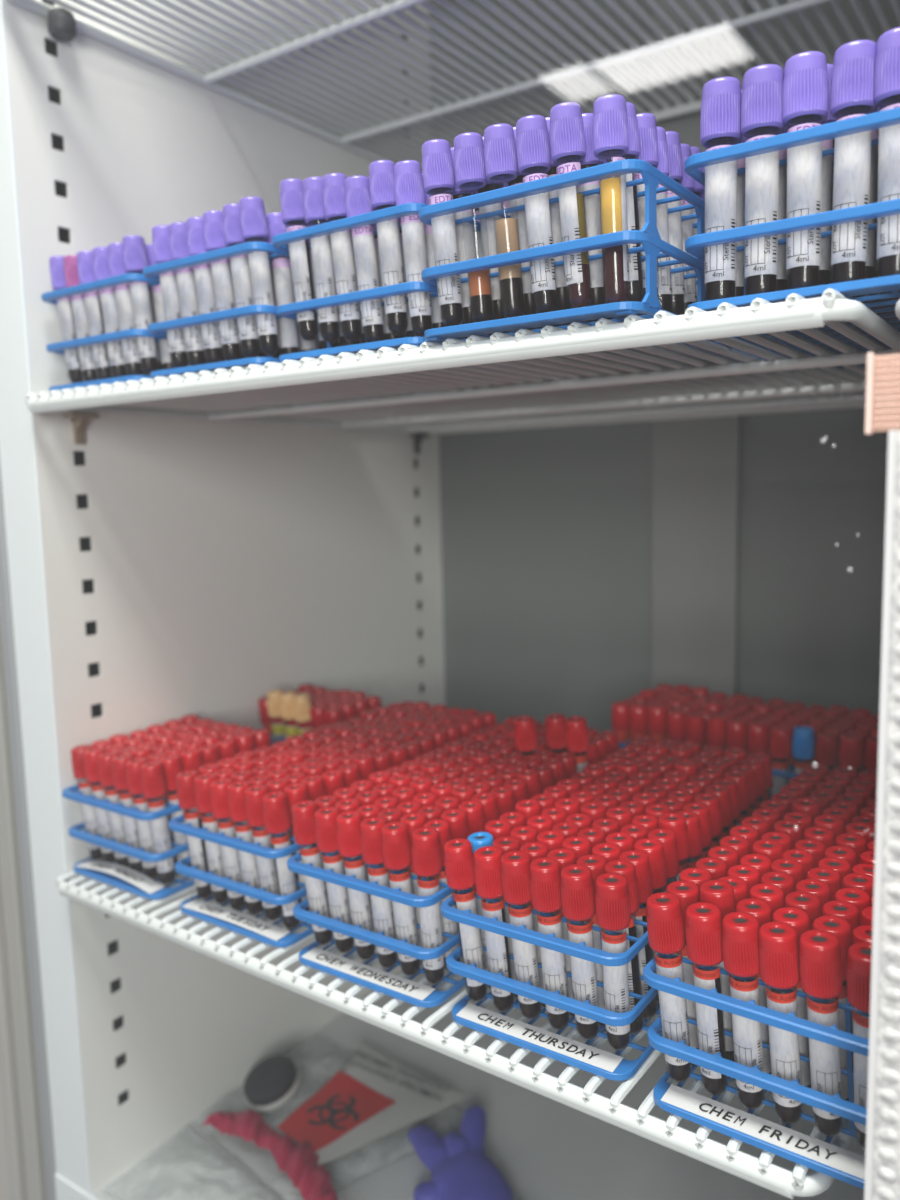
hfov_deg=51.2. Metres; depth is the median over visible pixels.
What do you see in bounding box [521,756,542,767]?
tube
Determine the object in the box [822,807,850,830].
tube
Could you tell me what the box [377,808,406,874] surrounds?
tube
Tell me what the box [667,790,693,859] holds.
tube
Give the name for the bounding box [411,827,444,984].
tube
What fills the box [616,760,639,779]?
tube
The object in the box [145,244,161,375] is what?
tube
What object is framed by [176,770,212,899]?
tube
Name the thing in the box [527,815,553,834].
tube
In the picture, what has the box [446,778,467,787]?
tube
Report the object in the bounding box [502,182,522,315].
tube
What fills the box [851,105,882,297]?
tube
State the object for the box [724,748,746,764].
tube
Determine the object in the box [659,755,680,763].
tube
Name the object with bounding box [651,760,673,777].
tube
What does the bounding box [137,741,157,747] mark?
tube
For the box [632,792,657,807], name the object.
tube
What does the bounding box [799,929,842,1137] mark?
tube
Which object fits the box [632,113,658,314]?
tube
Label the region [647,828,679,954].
tube
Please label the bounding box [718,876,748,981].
tube
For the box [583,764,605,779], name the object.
tube
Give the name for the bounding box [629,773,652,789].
tube
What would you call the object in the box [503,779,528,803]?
tube
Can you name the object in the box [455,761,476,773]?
tube
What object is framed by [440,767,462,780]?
tube
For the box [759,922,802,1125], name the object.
tube
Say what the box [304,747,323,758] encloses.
tube
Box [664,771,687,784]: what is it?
tube
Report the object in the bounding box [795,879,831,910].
tube
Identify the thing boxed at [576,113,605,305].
tube
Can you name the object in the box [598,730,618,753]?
tube
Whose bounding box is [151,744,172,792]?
tube
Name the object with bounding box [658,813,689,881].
tube
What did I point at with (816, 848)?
tube
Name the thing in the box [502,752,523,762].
tube
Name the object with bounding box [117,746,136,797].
tube
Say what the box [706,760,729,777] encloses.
tube
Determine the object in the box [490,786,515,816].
tube
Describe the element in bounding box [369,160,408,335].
tube
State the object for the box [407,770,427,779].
tube
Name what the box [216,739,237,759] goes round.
tube
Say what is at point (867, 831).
tube
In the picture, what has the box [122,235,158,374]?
tube
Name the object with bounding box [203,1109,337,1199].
tie
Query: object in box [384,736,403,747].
tube
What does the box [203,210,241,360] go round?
tube
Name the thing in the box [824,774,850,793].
tube
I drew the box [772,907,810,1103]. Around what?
tube
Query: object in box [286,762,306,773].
tube
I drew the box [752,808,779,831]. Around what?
tube
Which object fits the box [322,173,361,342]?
tube
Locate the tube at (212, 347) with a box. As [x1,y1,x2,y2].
[186,217,222,362]
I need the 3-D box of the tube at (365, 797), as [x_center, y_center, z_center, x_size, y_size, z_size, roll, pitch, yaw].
[-0.053,0.179,0.641,0.022,0.099,0.018,-7,9,-40]
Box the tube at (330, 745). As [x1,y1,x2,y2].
[320,742,339,750]
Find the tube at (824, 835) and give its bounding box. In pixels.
[804,827,834,848]
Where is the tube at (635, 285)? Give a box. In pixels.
[606,102,643,301]
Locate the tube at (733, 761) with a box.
[716,755,738,770]
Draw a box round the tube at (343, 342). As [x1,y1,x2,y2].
[333,265,359,346]
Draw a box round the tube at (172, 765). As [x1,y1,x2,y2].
[159,754,191,866]
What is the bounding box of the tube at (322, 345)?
[303,224,338,348]
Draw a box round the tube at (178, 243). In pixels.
[168,222,205,365]
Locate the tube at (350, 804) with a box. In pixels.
[335,798,359,858]
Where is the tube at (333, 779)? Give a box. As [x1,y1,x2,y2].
[321,770,344,794]
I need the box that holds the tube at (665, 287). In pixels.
[652,127,671,318]
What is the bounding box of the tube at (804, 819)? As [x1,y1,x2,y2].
[783,812,812,830]
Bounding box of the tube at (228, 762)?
[216,758,237,768]
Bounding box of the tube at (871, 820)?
[851,815,875,830]
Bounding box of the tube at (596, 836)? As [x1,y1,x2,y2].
[577,828,605,849]
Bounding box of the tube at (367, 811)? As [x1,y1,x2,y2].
[356,805,384,927]
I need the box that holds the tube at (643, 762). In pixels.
[629,757,649,767]
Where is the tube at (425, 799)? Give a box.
[412,792,436,807]
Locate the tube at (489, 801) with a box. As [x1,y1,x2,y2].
[472,792,498,823]
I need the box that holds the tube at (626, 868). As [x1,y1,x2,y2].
[604,860,644,1034]
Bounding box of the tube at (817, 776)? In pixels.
[798,770,823,789]
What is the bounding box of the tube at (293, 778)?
[284,772,305,835]
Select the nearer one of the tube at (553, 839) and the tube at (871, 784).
the tube at (553, 839)
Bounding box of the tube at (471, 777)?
[461,772,482,785]
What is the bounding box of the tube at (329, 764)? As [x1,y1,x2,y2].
[320,759,340,771]
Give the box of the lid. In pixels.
[243,1055,300,1111]
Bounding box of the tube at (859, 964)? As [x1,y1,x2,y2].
[847,942,871,1150]
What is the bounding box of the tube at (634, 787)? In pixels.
[618,780,642,800]
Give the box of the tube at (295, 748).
[287,745,306,752]
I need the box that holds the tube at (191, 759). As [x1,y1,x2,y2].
[179,749,202,817]
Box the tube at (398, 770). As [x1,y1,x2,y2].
[386,766,406,775]
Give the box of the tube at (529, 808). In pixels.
[515,799,541,824]
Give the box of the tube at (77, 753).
[71,745,102,859]
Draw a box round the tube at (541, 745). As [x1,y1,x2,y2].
[535,741,546,751]
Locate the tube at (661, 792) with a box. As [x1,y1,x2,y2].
[643,785,667,801]
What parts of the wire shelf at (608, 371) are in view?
cross rod, cross rod, cross rod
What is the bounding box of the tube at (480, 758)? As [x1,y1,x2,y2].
[469,752,491,765]
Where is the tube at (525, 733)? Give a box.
[514,716,537,756]
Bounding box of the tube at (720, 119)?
[700,77,741,300]
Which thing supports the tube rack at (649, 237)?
on the wire shelf at (608, 371)
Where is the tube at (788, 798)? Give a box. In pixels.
[771,792,797,812]
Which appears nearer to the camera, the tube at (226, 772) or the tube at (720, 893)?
the tube at (720, 893)
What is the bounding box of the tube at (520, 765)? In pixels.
[508,761,530,771]
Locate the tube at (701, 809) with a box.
[683,802,711,860]
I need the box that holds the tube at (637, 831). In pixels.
[620,824,647,904]
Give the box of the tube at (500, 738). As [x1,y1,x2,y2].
[489,734,508,744]
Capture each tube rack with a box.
[41,273,167,391]
[62,734,285,899]
[143,242,289,378]
[168,810,313,947]
[272,203,442,362]
[287,845,465,1008]
[419,159,804,364]
[440,793,773,1080]
[613,730,802,778]
[643,953,869,1189]
[685,107,899,368]
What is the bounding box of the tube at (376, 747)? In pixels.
[368,743,387,752]
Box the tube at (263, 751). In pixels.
[253,747,273,756]
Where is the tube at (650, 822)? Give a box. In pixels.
[631,815,657,892]
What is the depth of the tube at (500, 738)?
0.77 m
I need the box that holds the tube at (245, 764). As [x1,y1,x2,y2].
[233,760,254,771]
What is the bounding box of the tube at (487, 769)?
[474,764,496,776]
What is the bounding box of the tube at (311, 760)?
[303,757,323,764]
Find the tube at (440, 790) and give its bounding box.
[430,783,453,798]
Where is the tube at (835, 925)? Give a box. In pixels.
[813,916,852,1101]
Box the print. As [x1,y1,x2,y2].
[277,1070,395,1151]
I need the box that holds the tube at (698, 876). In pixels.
[679,868,711,970]
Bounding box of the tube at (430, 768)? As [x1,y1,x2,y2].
[420,762,442,774]
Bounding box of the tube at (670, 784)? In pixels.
[653,778,677,793]
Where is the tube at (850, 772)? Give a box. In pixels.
[832,766,857,782]
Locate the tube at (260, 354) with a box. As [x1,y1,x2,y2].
[243,339,261,358]
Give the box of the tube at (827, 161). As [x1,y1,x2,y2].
[818,64,837,285]
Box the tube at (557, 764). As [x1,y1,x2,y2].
[542,758,566,785]
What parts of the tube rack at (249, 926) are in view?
plate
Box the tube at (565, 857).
[547,848,576,1015]
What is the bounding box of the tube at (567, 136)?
[550,102,592,307]
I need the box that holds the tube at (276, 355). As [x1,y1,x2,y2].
[261,241,280,358]
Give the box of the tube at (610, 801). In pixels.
[593,794,618,809]
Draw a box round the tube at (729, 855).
[708,846,739,871]
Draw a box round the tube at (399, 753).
[387,745,408,766]
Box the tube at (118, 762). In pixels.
[111,754,143,872]
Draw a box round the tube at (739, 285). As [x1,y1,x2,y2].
[726,90,749,296]
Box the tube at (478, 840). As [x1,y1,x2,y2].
[467,832,496,989]
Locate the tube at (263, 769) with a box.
[251,765,272,776]
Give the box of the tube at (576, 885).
[560,864,599,1040]
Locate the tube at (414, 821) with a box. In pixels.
[400,813,429,961]
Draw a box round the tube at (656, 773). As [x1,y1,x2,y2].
[638,766,661,783]
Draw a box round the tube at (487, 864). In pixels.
[474,846,514,1011]
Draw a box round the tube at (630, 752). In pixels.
[616,747,637,759]
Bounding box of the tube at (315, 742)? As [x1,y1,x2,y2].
[303,738,322,748]
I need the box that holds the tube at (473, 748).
[462,744,482,754]
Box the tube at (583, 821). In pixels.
[565,813,591,829]
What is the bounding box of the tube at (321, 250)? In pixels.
[302,177,340,342]
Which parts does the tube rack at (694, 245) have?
post, plate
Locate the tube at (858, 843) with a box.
[835,833,866,863]
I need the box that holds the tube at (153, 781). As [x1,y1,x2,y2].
[140,761,175,884]
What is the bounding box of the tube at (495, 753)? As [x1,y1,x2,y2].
[484,749,502,759]
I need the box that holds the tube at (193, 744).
[183,741,206,813]
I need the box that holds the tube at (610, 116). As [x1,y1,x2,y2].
[593,94,628,303]
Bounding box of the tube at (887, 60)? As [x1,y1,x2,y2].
[874,27,899,276]
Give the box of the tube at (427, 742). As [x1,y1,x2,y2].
[414,735,435,753]
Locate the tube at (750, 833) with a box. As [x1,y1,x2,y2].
[729,825,758,853]
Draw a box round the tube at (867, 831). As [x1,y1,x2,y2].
[845,822,875,843]
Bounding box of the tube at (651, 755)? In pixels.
[639,750,660,765]
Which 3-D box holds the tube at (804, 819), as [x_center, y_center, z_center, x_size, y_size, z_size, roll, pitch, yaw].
[0.215,0.180,0.580,0.022,0.099,0.018,-7,9,-41]
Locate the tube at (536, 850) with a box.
[520,842,550,1006]
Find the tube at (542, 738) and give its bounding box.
[537,735,549,749]
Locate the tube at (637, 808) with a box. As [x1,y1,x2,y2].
[619,801,644,817]
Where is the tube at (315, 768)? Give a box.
[302,763,324,776]
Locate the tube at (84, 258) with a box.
[76,251,112,379]
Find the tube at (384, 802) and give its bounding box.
[373,797,398,809]
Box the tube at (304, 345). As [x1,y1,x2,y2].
[290,225,317,351]
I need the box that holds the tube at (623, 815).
[606,807,632,828]
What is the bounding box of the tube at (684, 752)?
[670,746,692,759]
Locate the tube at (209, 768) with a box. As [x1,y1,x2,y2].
[198,764,221,822]
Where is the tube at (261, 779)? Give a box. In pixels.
[248,775,274,844]
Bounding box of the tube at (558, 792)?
[543,786,568,801]
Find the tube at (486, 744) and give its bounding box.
[476,740,495,751]
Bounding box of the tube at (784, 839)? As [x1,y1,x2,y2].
[761,832,791,851]
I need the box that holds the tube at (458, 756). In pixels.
[449,752,469,762]
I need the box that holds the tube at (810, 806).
[792,798,820,826]
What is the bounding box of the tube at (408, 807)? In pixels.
[396,801,420,871]
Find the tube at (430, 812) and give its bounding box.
[417,806,444,879]
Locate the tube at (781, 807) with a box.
[760,800,787,819]
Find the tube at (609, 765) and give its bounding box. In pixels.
[596,760,616,772]
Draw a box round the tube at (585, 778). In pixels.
[571,772,594,790]
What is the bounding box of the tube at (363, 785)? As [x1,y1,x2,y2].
[350,780,373,793]
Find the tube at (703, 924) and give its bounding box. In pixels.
[685,902,726,1096]
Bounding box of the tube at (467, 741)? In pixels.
[456,737,475,745]
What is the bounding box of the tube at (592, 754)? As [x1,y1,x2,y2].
[587,740,599,764]
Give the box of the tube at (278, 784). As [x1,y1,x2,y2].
[266,778,300,902]
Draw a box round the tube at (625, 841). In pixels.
[605,832,633,852]
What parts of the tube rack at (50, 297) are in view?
plate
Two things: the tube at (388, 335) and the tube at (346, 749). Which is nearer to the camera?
the tube at (388, 335)
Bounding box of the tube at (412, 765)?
[401,760,421,772]
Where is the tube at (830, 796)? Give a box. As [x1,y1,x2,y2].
[810,789,836,807]
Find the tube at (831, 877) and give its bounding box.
[807,867,841,900]
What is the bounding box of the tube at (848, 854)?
[824,846,857,872]
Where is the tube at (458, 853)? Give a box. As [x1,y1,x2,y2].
[444,838,487,1001]
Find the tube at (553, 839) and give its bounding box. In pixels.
[537,830,564,914]
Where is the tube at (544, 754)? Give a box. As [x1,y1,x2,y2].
[533,750,554,760]
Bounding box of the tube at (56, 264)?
[49,256,83,382]
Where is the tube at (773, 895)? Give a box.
[749,883,784,993]
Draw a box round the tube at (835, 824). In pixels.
[814,815,844,838]
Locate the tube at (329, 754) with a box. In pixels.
[320,750,340,759]
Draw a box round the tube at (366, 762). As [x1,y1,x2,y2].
[352,754,375,779]
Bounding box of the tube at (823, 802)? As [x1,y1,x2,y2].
[804,796,827,814]
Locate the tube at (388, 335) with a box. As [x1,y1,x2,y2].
[371,223,403,340]
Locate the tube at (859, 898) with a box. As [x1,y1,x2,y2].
[835,888,870,922]
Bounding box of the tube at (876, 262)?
[861,129,879,303]
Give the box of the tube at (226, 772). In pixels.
[214,768,238,822]
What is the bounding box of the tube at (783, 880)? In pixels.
[761,872,794,898]
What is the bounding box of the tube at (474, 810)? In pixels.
[458,801,485,834]
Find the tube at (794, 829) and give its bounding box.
[774,820,803,848]
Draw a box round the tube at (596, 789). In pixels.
[582,784,605,796]
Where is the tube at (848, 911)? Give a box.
[822,900,860,1033]
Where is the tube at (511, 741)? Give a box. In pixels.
[508,739,518,751]
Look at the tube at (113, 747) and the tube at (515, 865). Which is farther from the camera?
the tube at (113, 747)
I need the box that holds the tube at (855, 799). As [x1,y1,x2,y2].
[836,793,863,815]
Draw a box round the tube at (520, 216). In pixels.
[506,127,537,315]
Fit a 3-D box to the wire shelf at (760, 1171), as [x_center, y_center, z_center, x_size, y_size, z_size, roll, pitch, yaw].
[0.074,0.219,0.802,0.608,0.016,0.534,4,8,36]
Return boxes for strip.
[864,430,899,1199]
[865,353,874,434]
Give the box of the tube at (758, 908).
[736,898,771,1090]
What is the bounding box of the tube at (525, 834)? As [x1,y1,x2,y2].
[510,826,537,907]
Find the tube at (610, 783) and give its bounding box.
[594,777,617,792]
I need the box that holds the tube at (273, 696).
[267,689,284,742]
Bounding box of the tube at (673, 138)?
[666,131,684,314]
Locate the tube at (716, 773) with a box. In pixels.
[699,767,723,781]
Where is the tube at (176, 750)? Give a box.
[165,746,189,811]
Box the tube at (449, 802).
[435,796,459,811]
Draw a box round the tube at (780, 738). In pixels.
[769,725,791,793]
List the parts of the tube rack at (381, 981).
plate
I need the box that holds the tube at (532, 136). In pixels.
[516,115,557,313]
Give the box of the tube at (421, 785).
[409,778,432,794]
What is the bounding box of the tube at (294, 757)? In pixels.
[284,751,305,763]
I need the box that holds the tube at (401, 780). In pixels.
[389,774,411,788]
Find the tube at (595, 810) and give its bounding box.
[580,802,606,822]
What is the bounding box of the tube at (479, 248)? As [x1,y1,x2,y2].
[473,191,492,334]
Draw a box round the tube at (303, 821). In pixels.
[291,801,331,945]
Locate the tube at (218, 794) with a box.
[210,778,245,910]
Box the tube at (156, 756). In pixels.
[146,752,177,869]
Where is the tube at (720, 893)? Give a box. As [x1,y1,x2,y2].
[700,880,735,1061]
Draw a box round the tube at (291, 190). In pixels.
[279,178,318,341]
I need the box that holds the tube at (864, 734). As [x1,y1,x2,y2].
[847,730,868,772]
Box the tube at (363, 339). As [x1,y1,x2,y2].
[353,248,366,342]
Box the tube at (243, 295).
[222,203,259,357]
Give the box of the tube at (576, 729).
[565,716,589,772]
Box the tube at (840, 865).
[818,857,850,884]
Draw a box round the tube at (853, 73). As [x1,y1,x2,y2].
[831,40,876,283]
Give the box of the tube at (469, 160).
[454,132,493,322]
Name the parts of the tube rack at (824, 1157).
plate, post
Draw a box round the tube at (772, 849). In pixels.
[752,839,783,862]
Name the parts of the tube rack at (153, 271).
plate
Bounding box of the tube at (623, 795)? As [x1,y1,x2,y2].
[606,789,630,804]
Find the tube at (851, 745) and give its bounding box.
[839,734,862,778]
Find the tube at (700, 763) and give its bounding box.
[686,758,704,772]
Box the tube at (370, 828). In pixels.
[360,817,397,968]
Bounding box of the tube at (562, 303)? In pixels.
[544,117,572,310]
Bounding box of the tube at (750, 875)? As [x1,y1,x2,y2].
[727,865,760,893]
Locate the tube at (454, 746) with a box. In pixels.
[444,741,464,754]
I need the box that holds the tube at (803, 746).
[792,726,814,772]
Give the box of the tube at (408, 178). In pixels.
[394,160,432,336]
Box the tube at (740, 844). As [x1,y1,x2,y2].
[720,836,750,862]
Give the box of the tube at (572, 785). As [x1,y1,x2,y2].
[556,779,580,797]
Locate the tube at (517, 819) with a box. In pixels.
[499,812,526,828]
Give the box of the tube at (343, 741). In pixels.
[335,737,354,745]
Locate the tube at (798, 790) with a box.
[780,784,806,797]
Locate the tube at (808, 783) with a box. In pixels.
[789,776,814,796]
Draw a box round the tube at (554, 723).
[545,713,566,754]
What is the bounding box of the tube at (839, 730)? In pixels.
[824,726,845,767]
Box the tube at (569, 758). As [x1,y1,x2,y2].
[554,752,577,778]
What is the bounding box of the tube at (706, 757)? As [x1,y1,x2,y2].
[693,752,715,767]
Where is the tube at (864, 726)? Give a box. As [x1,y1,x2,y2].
[856,722,877,770]
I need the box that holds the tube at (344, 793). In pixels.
[333,788,356,800]
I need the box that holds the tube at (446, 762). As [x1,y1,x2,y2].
[436,758,456,768]
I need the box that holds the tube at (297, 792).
[283,783,311,911]
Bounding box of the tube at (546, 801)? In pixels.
[531,794,554,810]
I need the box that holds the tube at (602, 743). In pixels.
[589,735,608,760]
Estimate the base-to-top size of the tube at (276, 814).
0.099 m
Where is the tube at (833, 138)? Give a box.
[830,138,834,283]
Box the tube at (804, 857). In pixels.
[782,849,814,878]
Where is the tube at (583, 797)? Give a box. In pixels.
[570,791,594,806]
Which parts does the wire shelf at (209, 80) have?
bumper cap, cross rod, cross rod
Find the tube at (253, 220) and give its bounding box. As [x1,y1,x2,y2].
[239,196,278,355]
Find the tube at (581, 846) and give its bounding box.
[562,836,591,922]
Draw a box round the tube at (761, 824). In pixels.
[741,816,769,839]
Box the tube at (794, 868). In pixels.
[771,858,804,887]
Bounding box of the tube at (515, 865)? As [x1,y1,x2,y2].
[500,851,541,1019]
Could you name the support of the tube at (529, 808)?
on the tube rack at (583, 1056)
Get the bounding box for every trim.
[0,0,91,1194]
[0,463,56,1199]
[0,627,46,1199]
[0,873,27,1199]
[55,1174,99,1199]
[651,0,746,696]
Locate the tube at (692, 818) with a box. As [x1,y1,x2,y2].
[676,811,702,868]
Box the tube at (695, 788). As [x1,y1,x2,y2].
[677,782,702,799]
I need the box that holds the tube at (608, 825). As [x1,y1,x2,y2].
[592,818,619,836]
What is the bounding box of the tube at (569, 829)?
[552,822,579,838]
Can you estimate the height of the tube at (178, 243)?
0.099 m
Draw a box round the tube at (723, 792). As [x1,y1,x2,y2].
[705,785,732,842]
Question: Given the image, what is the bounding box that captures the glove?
[408,1106,513,1199]
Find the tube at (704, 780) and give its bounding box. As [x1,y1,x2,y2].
[689,775,712,792]
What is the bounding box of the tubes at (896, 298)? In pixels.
[317,291,899,362]
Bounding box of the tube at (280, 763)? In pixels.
[269,759,289,768]
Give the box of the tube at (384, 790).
[372,784,395,797]
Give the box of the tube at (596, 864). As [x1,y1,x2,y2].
[576,855,608,1025]
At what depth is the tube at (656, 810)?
0.59 m
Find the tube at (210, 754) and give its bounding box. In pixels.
[198,744,220,765]
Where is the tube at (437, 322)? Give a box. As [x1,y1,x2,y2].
[422,172,447,328]
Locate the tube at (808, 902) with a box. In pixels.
[785,891,821,1003]
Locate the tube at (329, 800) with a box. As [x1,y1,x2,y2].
[314,795,338,856]
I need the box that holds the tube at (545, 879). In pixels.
[530,857,569,1029]
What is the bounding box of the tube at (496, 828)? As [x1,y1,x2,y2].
[485,820,511,900]
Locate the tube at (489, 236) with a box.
[475,136,504,319]
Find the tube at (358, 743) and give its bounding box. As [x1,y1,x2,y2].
[349,739,369,749]
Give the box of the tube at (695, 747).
[679,741,700,755]
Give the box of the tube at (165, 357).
[146,244,173,369]
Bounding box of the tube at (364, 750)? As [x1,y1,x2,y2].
[353,748,373,754]
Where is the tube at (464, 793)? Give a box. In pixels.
[451,785,475,803]
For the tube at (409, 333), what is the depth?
0.57 m
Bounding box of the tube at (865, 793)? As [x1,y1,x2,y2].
[845,786,871,806]
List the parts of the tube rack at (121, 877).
plate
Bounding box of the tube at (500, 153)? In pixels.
[484,123,524,317]
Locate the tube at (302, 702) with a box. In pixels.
[293,693,311,735]
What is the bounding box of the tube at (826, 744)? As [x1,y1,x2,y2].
[815,732,838,774]
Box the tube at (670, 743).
[659,740,678,754]
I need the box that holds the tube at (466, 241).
[449,147,476,323]
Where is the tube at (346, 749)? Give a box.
[336,745,355,754]
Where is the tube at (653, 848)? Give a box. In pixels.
[634,838,668,1001]
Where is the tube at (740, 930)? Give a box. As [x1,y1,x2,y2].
[722,912,764,1110]
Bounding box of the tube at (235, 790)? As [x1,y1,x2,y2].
[227,781,262,915]
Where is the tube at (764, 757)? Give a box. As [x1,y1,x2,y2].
[747,752,772,801]
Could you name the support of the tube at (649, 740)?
on the tube rack at (583, 1056)
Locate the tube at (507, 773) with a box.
[496,768,517,781]
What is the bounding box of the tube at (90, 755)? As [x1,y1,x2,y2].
[84,747,115,862]
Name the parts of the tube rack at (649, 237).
plate, post, post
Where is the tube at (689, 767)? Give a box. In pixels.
[674,760,698,781]
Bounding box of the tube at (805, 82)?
[782,51,827,289]
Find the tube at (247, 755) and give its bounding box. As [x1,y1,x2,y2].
[234,751,255,761]
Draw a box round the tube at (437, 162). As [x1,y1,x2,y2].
[422,139,463,325]
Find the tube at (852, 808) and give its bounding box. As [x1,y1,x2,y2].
[830,801,857,820]
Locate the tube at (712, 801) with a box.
[694,793,722,851]
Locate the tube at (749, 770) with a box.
[731,765,757,816]
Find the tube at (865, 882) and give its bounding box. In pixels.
[842,873,873,898]
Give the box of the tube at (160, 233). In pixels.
[152,225,188,367]
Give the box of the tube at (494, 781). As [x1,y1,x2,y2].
[481,775,503,789]
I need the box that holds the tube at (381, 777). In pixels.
[369,771,391,785]
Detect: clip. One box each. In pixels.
[63,412,99,443]
[410,433,429,453]
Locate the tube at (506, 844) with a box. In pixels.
[492,836,522,997]
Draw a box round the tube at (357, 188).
[344,175,384,342]
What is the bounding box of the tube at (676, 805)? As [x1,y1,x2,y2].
[658,798,683,812]
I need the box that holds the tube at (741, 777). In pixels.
[724,770,750,825]
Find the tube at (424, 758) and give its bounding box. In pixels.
[415,754,436,763]
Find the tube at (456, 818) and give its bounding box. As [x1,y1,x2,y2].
[441,809,469,945]
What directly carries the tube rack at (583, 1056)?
on the wire shelf at (760, 1171)
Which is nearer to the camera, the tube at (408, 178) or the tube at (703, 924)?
the tube at (703, 924)
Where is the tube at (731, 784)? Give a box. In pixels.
[713,778,740,832]
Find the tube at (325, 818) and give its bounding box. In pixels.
[314,807,354,952]
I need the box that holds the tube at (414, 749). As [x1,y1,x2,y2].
[401,740,421,760]
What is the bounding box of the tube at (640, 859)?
[619,850,657,1019]
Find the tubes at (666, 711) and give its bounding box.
[92,684,879,1018]
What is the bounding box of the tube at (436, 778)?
[425,774,446,784]
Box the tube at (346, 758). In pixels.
[337,754,356,764]
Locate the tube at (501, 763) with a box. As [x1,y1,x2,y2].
[489,758,510,770]
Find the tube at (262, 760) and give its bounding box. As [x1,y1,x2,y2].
[252,756,272,766]
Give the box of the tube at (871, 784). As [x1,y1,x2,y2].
[851,778,876,798]
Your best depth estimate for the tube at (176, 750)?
0.76 m
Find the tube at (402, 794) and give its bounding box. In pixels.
[391,787,415,803]
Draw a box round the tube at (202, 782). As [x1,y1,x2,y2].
[194,773,228,903]
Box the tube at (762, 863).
[740,854,771,879]
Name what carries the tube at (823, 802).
on the tube rack at (824, 1157)
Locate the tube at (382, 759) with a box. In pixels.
[371,751,392,771]
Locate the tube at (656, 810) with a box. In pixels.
[645,804,671,818]
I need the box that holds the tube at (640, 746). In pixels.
[626,741,646,756]
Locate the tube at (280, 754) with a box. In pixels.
[269,750,288,760]
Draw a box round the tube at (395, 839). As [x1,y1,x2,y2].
[381,822,420,976]
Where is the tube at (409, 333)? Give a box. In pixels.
[399,218,416,336]
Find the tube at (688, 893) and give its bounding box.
[666,881,700,1065]
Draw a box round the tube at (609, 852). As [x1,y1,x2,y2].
[592,843,621,863]
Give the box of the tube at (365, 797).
[355,791,379,806]
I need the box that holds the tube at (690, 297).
[679,143,696,314]
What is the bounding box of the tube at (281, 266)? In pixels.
[266,212,299,354]
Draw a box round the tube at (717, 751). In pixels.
[702,746,723,758]
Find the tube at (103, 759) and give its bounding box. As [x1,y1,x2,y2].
[97,751,129,867]
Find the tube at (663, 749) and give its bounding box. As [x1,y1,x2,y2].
[647,743,668,756]
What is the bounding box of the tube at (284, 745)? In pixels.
[271,741,290,751]
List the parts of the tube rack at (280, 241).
plate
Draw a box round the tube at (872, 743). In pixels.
[864,736,878,771]
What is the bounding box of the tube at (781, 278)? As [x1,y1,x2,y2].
[768,126,789,290]
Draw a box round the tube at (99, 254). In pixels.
[92,247,127,377]
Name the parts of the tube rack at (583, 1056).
plate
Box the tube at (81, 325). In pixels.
[63,255,97,381]
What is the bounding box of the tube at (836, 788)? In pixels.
[816,782,842,795]
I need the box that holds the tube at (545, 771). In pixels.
[531,765,554,793]
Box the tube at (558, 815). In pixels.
[541,807,566,824]
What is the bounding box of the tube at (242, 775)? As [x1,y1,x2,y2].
[230,770,253,824]
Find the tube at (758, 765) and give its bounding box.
[741,759,765,809]
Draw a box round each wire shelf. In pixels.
[9,0,899,171]
[25,288,899,434]
[55,861,855,1198]
[895,299,899,319]
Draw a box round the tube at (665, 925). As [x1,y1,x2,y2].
[646,892,691,1082]
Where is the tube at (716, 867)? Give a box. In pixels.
[695,857,727,879]
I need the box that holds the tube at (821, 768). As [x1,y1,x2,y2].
[804,764,829,779]
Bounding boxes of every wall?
[4,0,444,1192]
[428,0,899,732]
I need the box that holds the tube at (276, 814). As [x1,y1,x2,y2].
[262,791,300,928]
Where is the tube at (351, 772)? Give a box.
[338,763,361,787]
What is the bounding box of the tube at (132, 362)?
[108,243,143,375]
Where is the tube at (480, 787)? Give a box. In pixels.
[469,782,490,793]
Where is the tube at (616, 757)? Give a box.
[605,752,627,762]
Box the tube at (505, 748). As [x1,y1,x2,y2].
[494,743,514,754]
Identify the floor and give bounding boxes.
[92,959,865,1199]
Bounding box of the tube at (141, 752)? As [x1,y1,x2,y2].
[130,747,153,798]
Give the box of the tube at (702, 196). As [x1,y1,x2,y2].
[698,167,704,200]
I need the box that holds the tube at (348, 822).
[336,811,375,960]
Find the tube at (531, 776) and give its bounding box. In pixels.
[516,769,541,798]
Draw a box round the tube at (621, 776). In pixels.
[604,771,626,783]
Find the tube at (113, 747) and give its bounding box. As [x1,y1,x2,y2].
[105,743,125,790]
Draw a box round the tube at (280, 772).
[266,768,288,779]
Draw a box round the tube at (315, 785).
[300,775,326,887]
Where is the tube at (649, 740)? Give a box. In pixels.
[635,736,655,745]
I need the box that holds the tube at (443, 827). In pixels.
[423,819,461,971]
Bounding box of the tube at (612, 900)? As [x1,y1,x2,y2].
[595,873,630,1050]
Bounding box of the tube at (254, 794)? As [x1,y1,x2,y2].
[244,785,280,921]
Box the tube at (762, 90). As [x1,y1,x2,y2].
[741,64,784,294]
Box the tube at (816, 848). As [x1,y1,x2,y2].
[794,839,825,867]
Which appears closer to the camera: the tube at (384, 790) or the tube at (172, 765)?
the tube at (384, 790)
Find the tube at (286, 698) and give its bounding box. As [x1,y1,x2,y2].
[280,691,297,737]
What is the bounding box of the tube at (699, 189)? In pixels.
[691,147,704,295]
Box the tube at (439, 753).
[429,749,449,759]
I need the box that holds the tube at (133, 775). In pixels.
[125,758,158,879]
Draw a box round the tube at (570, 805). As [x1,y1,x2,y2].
[554,798,579,815]

